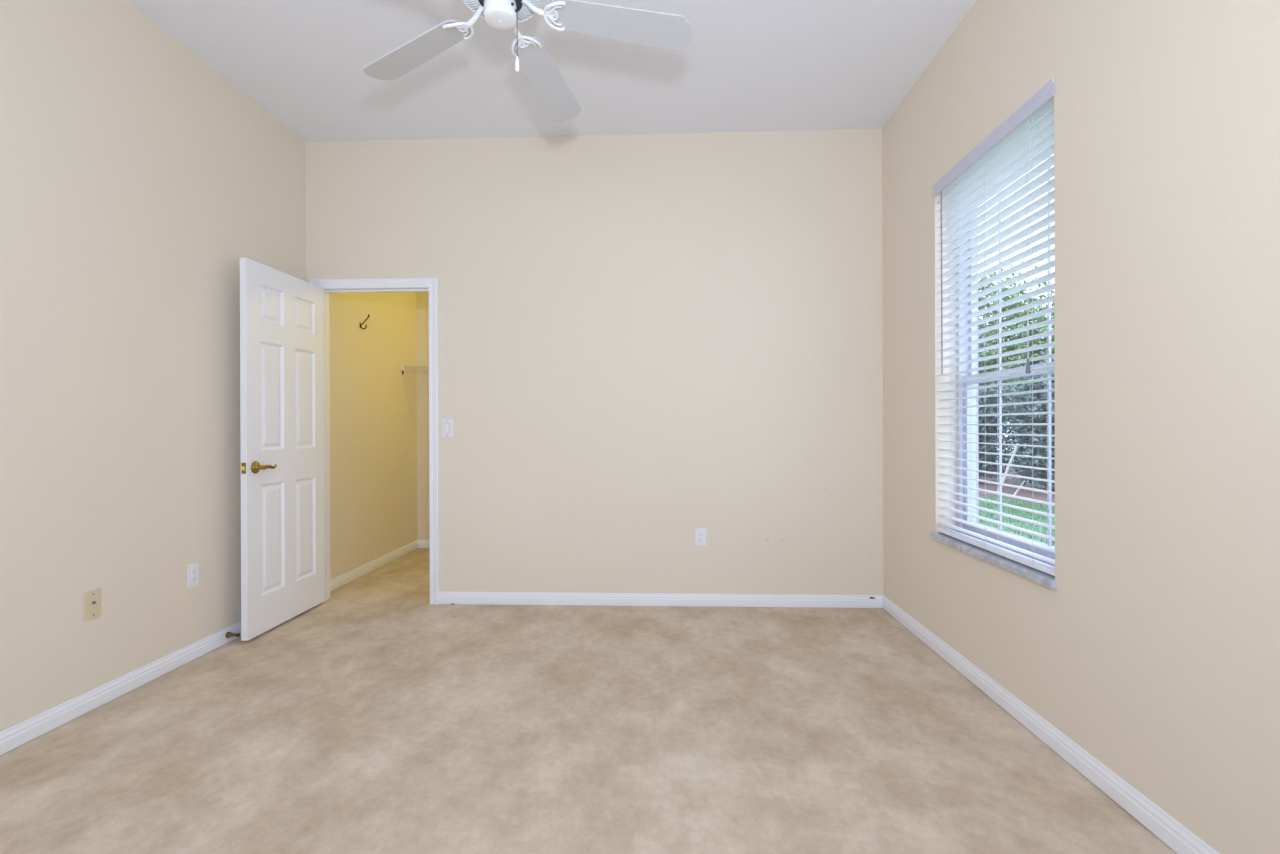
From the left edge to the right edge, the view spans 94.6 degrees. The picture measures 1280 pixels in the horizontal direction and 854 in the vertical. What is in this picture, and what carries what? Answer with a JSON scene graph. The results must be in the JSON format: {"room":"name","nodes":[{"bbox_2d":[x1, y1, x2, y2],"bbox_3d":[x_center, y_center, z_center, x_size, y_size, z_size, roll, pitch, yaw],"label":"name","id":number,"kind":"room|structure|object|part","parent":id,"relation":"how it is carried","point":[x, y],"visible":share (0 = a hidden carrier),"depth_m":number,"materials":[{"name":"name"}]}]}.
{"room":"empty bedroom","nodes":[
{"label":"empty bedroom","id":0,"kind":"room"},
{"bbox_2d":[0,0,416,731],"bbox_3d":[-2.354,-0.354,2.096,0.200,3.014,7.400,0,0,2],"label":"wall","id":1,"kind":"structure","parent":0,"point":[137,179],"depth_m":2.62,"materials":[{"name":"beige paint"}]},
{"bbox_2d":[84,588,100,621],"bbox_3d":[-2.230,0.725,2.409,0.014,0.118,0.070,0,0,2],"label":"cable plate","id":2,"kind":"object","parent":1,"relation":"attached to","point":[92,599],"visible":1,"depth_m":2.40,"materials":[{"name":"beige plastic"}]},
{"bbox_2d":[0,621,240,755],"bbox_3d":[-2.277,1.114,1.229,0.014,0.080,5.270,0,0,2],"label":"baseboard","id":3,"kind":"structure","parent":1,"relation":"attached to","point":[17,735],"depth_m":2.45,"materials":[{"name":"white paint"}]},
{"bbox_2d":[226,632,239,637],"bbox_3d":[-2.161,1.105,3.136,0.064,0.031,0.031,0,0,2],"label":"door stop","id":4,"kind":"object","parent":3,"relation":"attached to","point":[228,634],"visible":1,"depth_m":3.13,"materials":[{"name":"gold metal"}]},
{"bbox_2d":[187,562,198,588],"bbox_3d":[-2.212,0.734,2.925,0.009,0.116,0.072,0,0,2],"label":"electrical outlet","id":5,"kind":"object","parent":1,"relation":"attached to","point":[192,569],"visible":1,"depth_m":2.92,"materials":[{"name":"white plastic"}]},
{"bbox_2d":[191,568,196,573],"bbox_3d":[-2.210,0.715,2.925,0.004,0.029,0.034,0,0,2],"label":"socket","id":6,"kind":"object","parent":5,"relation":"attached to","point":[193,570],"depth_m":2.92,"materials":[{"name":"white plastic"}]},
{"bbox_2d":[191,576,196,581],"bbox_3d":[-2.210,0.754,2.925,0.004,0.029,0.034,0,0,2],"label":"socket","id":7,"kind":"object","parent":5,"relation":"attached to","point":[193,578],"depth_m":2.92,"materials":[{"name":"white plastic"}]},
{"bbox_2d":[360,314,369,328],"bbox_3d":[-2.119,-0.809,4.544,0.075,0.115,0.014,0,0,2],"label":"coat hook","id":8,"kind":"object","parent":1,"relation":"attached to","point":[368,314],"visible":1,"depth_m":4.54,"materials":[{"name":"brown metal"}]},
{"bbox_2d":[330,540,428,590],"bbox_3d":[-1.249,1.105,4.748,1.785,0.080,1.615,0,0,2],"label":"baseboard","id":9,"kind":"structure","parent":1,"relation":"attached to","point":[351,575],"depth_m":4.74,"materials":[{"name":"white paint"}]},
{"bbox_2d":[417,292,428,539],"bbox_3d":[-1.167,-0.231,5.651,1.885,2.750,0.200,0,0,2],"label":"wall","id":10,"kind":"structure","parent":0,"point":[422,297],"depth_m":5.59,"materials":[{"name":"beige paint"}]},
{"bbox_2d":[401,365,428,415],"bbox_3d":[-1.230,-0.332,5.384,1.781,0.452,0.328,0,0,2],"label":"wire shelf","id":11,"kind":"object","parent":10,"relation":"attached to","point":[403,369],"visible":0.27,"depth_m":5.27,"materials":[{"name":"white metal"}]},
{"bbox_3d":[-1.228,-0.530,5.391,1.777,0.036,0.313,0,0,2],"label":"rail","id":12,"kind":"part","parent":11,"relation":"part of","materials":[{"name":"white metal"}]},
{"bbox_2d":[127,0,975,141],"bbox_3d":[-0.440,-1.926,1.108,4.113,0.120,5.585,0,0,2],"label":"ceiling","id":13,"kind":"structure","parent":0,"point":[745,65],"depth_m":3.05,"materials":[{"name":"white paint"}]},
{"bbox_2d":[362,0,691,121],"bbox_3d":[-0.447,-1.532,2.023,1.250,0.671,1.243,0,0,2],"label":"ceiling fan","id":14,"kind":"object","parent":13,"relation":"hanging from","point":[663,30],"visible":1,"depth_m":2.09,"materials":[{"name":"white metal"}]},
{"bbox_3d":[-0.836,-1.396,2.200,0.488,0.006,0.144,-6,8,29],"label":"fan blade","id":15,"kind":"part","parent":14,"relation":"part of","materials":[{"name":"white wood"}]},
{"bbox_2d":[462,0,539,22],"bbox_3d":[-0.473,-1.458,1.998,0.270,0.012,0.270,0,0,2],"label":"motor","id":16,"kind":"object","parent":14,"relation":"attached to","point":[524,13],"depth_m":2.04,"materials":[{"name":"white metal"}]},
{"bbox_3d":[-0.413,-1.323,1.986,0.003,0.160,0.003,0,0,2],"label":"pull chain","id":17,"kind":"part","parent":14,"relation":"part of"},
{"bbox_3d":[-0.372,-1.398,2.401,0.144,0.006,0.488,-11,-8,13],"label":"fan blade","id":18,"kind":"part","parent":14,"relation":"part of","materials":[{"name":"white wood"}]},
{"bbox_3d":[-0.061,-1.398,2.048,0.488,0.006,0.144,5,-11,-7],"label":"fan blade","id":19,"kind":"part","parent":14,"relation":"part of","materials":[{"name":"white wood"}]},
{"bbox_2d":[0,548,1176,853],"bbox_3d":[-0.394,1.207,2.019,4.113,0.120,7.400,0,0,2],"label":"floor","id":20,"kind":"structure","parent":0,"point":[378,717],"depth_m":2.10,"materials":[{"name":"beige carpet"}]},
{"bbox_2d":[306,129,882,594],"bbox_3d":[-0.325,-0.363,3.843,3.713,3.014,0.115,0,0,2],"label":"wall","id":21,"kind":"structure","parent":0,"point":[646,341],"depth_m":3.77,"materials":[{"name":"beige paint"}]},
{"bbox_2d":[240,257,324,640],"bbox_3d":[-2.060,0.117,3.476,0.103,2.030,0.728,0,0,2],"label":"door","id":22,"kind":"structure","parent":21,"relation":"in","point":[282,314],"depth_m":3.40,"materials":[{"name":"white paint"}]},
{"bbox_3d":[-2.098,0.218,3.125,0.024,0.058,0.003,0,0,2],"label":"latch plate","id":23,"kind":"part","parent":22,"relation":"part of","materials":[{"name":"gold metal"}]},
{"bbox_3d":[-2.033,0.219,3.245,0.028,0.028,0.140,0,0,-2],"label":"lever","id":24,"kind":"part","parent":22,"relation":"part of","materials":[{"name":"gold metal"}]},
{"bbox_2d":[309,278,438,604],"bbox_3d":[-1.726,0.093,3.891,0.848,2.110,0.133,0,0,2],"label":"door frame","id":25,"kind":"structure","parent":21,"relation":"attached to","point":[386,285],"depth_m":3.82,"materials":[{"name":"white paint"}]},
{"bbox_3d":[-1.732,-0.932,3.832,0.848,0.060,0.018,0,0,2],"label":"casing","id":26,"kind":"part","parent":25,"relation":"part of","materials":[{"name":"white paint"}]},
{"bbox_3d":[-1.335,0.092,3.818,0.060,2.110,0.018,0,0,2],"label":"casing","id":27,"kind":"part","parent":25,"relation":"part of","materials":[{"name":"white paint"}]},
{"bbox_2d":[442,419,452,436],"bbox_3d":[-1.246,0.007,3.817,0.072,0.116,0.012,0,0,2],"label":"light switch","id":28,"kind":"object","parent":21,"relation":"attached to","point":[447,424],"visible":1,"depth_m":3.82,"materials":[{"name":"white plastic"}]},
{"bbox_2d":[439,592,882,607],"bbox_3d":[0.115,1.103,3.762,2.836,0.080,0.016,0,0,2],"label":"baseboard","id":29,"kind":"structure","parent":21,"relation":"attached to","point":[473,598],"depth_m":3.76,"materials":[{"name":"white paint"}]},
{"bbox_2d":[695,528,705,545],"bbox_3d":[0.387,0.701,3.754,0.072,0.116,0.009,0,0,2],"label":"electrical outlet","id":30,"kind":"object","parent":21,"relation":"attached to","point":[700,533],"visible":1,"depth_m":3.75,"materials":[{"name":"white plastic"}]},
{"bbox_2d":[976,207,978,522],"bbox_3d":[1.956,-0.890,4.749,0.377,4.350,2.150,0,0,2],"label":"window frame","id":31,"kind":"structure","parent":0,"point":[977,426],"depth_m":3.67,"materials":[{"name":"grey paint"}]},
{"bbox_2d":[882,0,1279,853],"bbox_3d":[1.520,-0.365,1.032,0.200,3.014,5.585,0,0,2],"label":"wall","id":32,"kind":"structure","parent":0,"point":[1155,648],"depth_m":1.74,"materials":[{"name":"beige paint"}]},
{"bbox_2d":[930,156,1056,588],"bbox_3d":[1.562,-0.326,2.535,0.207,1.788,0.939,0,0,2],"label":"window","id":33,"kind":"structure","parent":32,"relation":"in","point":[1045,579],"depth_m":2.77,"materials":[{"name":"plastic"}]},
{"bbox_3d":[1.643,-0.704,2.531,0.023,0.973,0.855,0,0,2],"label":"sash","id":34,"kind":"part","parent":33,"relation":"part of","materials":[{"name":"plastic"}]},
{"bbox_2d":[932,78,1054,575],"bbox_3d":[1.505,-0.348,2.537,0.069,1.756,0.927,0,0,2],"label":"blind","id":35,"kind":"object","parent":33,"relation":"attached to","point":[1005,155],"visible":0.88,"depth_m":2.45,"materials":[{"name":"plastic"}]},
{"bbox_3d":[1.525,-0.336,2.845,0.055,1.710,0.002,0,0,2],"label":"ladder cord","id":36,"kind":"part","parent":35,"relation":"part of","materials":[{"name":"white fabric"}]},
{"bbox_3d":[1.512,-0.335,2.541,0.055,1.710,0.002,0,0,2],"label":"ladder cord","id":37,"kind":"part","parent":35,"relation":"part of","materials":[{"name":"white fabric"}]},
{"bbox_3d":[1.515,0.521,2.537,0.052,0.018,0.899,0,0,2],"label":"rail","id":38,"kind":"part","parent":35,"relation":"part of","materials":[{"name":"plastic"}]},
{"bbox_3d":[1.468,-0.720,2.236,0.004,0.930,0.018,0,0,2],"label":"pull cord","id":39,"kind":"part","parent":35,"relation":"part of","materials":[{"name":"white fabric"}]},
{"bbox_3d":[1.499,-0.335,2.213,0.055,1.710,0.002,0,0,2],"label":"ladder cord","id":40,"kind":"part","parent":35,"relation":"part of","materials":[{"name":"white fabric"}]},
{"bbox_3d":[1.525,0.553,2.538,0.127,0.030,0.939,0,0,2],"label":"sill","id":41,"kind":"part","parent":33,"relation":"part of","materials":[{"name":"stone"}]},
{"bbox_3d":[1.625,-0.339,2.533,0.080,1.762,0.915,0,0,2],"label":"frame","id":42,"kind":"part","parent":33,"relation":"part of","materials":[{"name":"plastic"}]},
{"bbox_3d":[1.613,0.129,2.534,0.037,0.765,0.855,0,0,2],"label":"sash","id":43,"kind":"part","parent":33,"relation":"part of","materials":[{"name":"plastic"}]},
{"bbox_2d":[882,595,1218,853],"bbox_3d":[1.419,1.102,1.080,0.014,0.080,5.270,0,0,2],"label":"baseboard","id":44,"kind":"structure","parent":32,"relation":"attached to","point":[1166,828],"depth_m":1.98,"materials":[{"name":"white paint"}]},
{"label":"outside","id":45,"kind":"structure","parent":0,"visible":0},
{"bbox_2d":[979,450,1054,545],"bbox_3d":[15.174,1.230,14.403,26.000,0.028,34.000,0,0,2],"label":"lawn","id":46,"kind":"structure","parent":45,"point":[1010,500],"depth_m":8.12,"materials":[{"name":"green plant"}]},
{"bbox_2d":[978,259,1054,433],"bbox_3d":[11.185,-1.992,18.827,4.945,6.490,6.377,0,0,6],"label":"tree","id":47,"kind":"object","parent":46,"relation":"on","point":[1044,340],"visible":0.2,"depth_m":17.39,"materials":[{"name":"green plant"}]},
{"bbox_2d":[979,466,1054,504],"bbox_3d":[7.780,1.245,9.797,7.250,0.130,16.200,0,0,2],"label":"mulch bed","id":48,"kind":"object","parent":46,"relation":"on","point":[1041,496],"depth_m":11.38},
{"bbox_2d":[978,371,1017,478],"bbox_3d":[7.272,0.024,13.068,1.584,2.482,2.061,0,0,2],"label":"shrub","id":49,"kind":"object","parent":48,"relation":"on","point":[992,448],"visible":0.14,"depth_m":12.48,"materials":[{"name":"green plant"}]},
{"bbox_2d":[997,443,1018,491],"bbox_3d":[6.683,0.764,10.734,0.363,0.956,0.084,0,0,29],"label":"wooden stake","id":50,"kind":"object","parent":48,"relation":"on","point":[1016,447],"visible":0.64,"depth_m":10.72,"materials":[{"name":"white wood"}]},
{"bbox_2d":[1014,481,1024,495],"bbox_3d":[6.681,1.094,10.408,0.192,0.297,0.068,0,0,37],"label":"wooden stake","id":51,"kind":"object","parent":48,"relation":"on","point":[1018,489],"visible":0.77,"depth_m":10.41,"materials":[{"name":"white wood"}]},
{"bbox_2d":[996,351,1054,490],"bbox_3d":[7.815,-0.053,10.998,1.633,2.639,2.037,0,0,2],"label":"shrub","id":52,"kind":"object","parent":48,"relation":"on","point":[1043,396],"visible":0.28,"depth_m":11.05,"materials":[{"name":"green plant"}]},
{"bbox_2d":[979,494,1054,545],"bbox_3d":[4.585,1.244,7.373,4.642,0.100,9.572,0,0,2],"label":"grass blades","id":53,"kind":"object","parent":46,"relation":"on","point":[988,497],"visible":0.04,"depth_m":8.40,"materials":[{"name":"green plant"}]}
]}

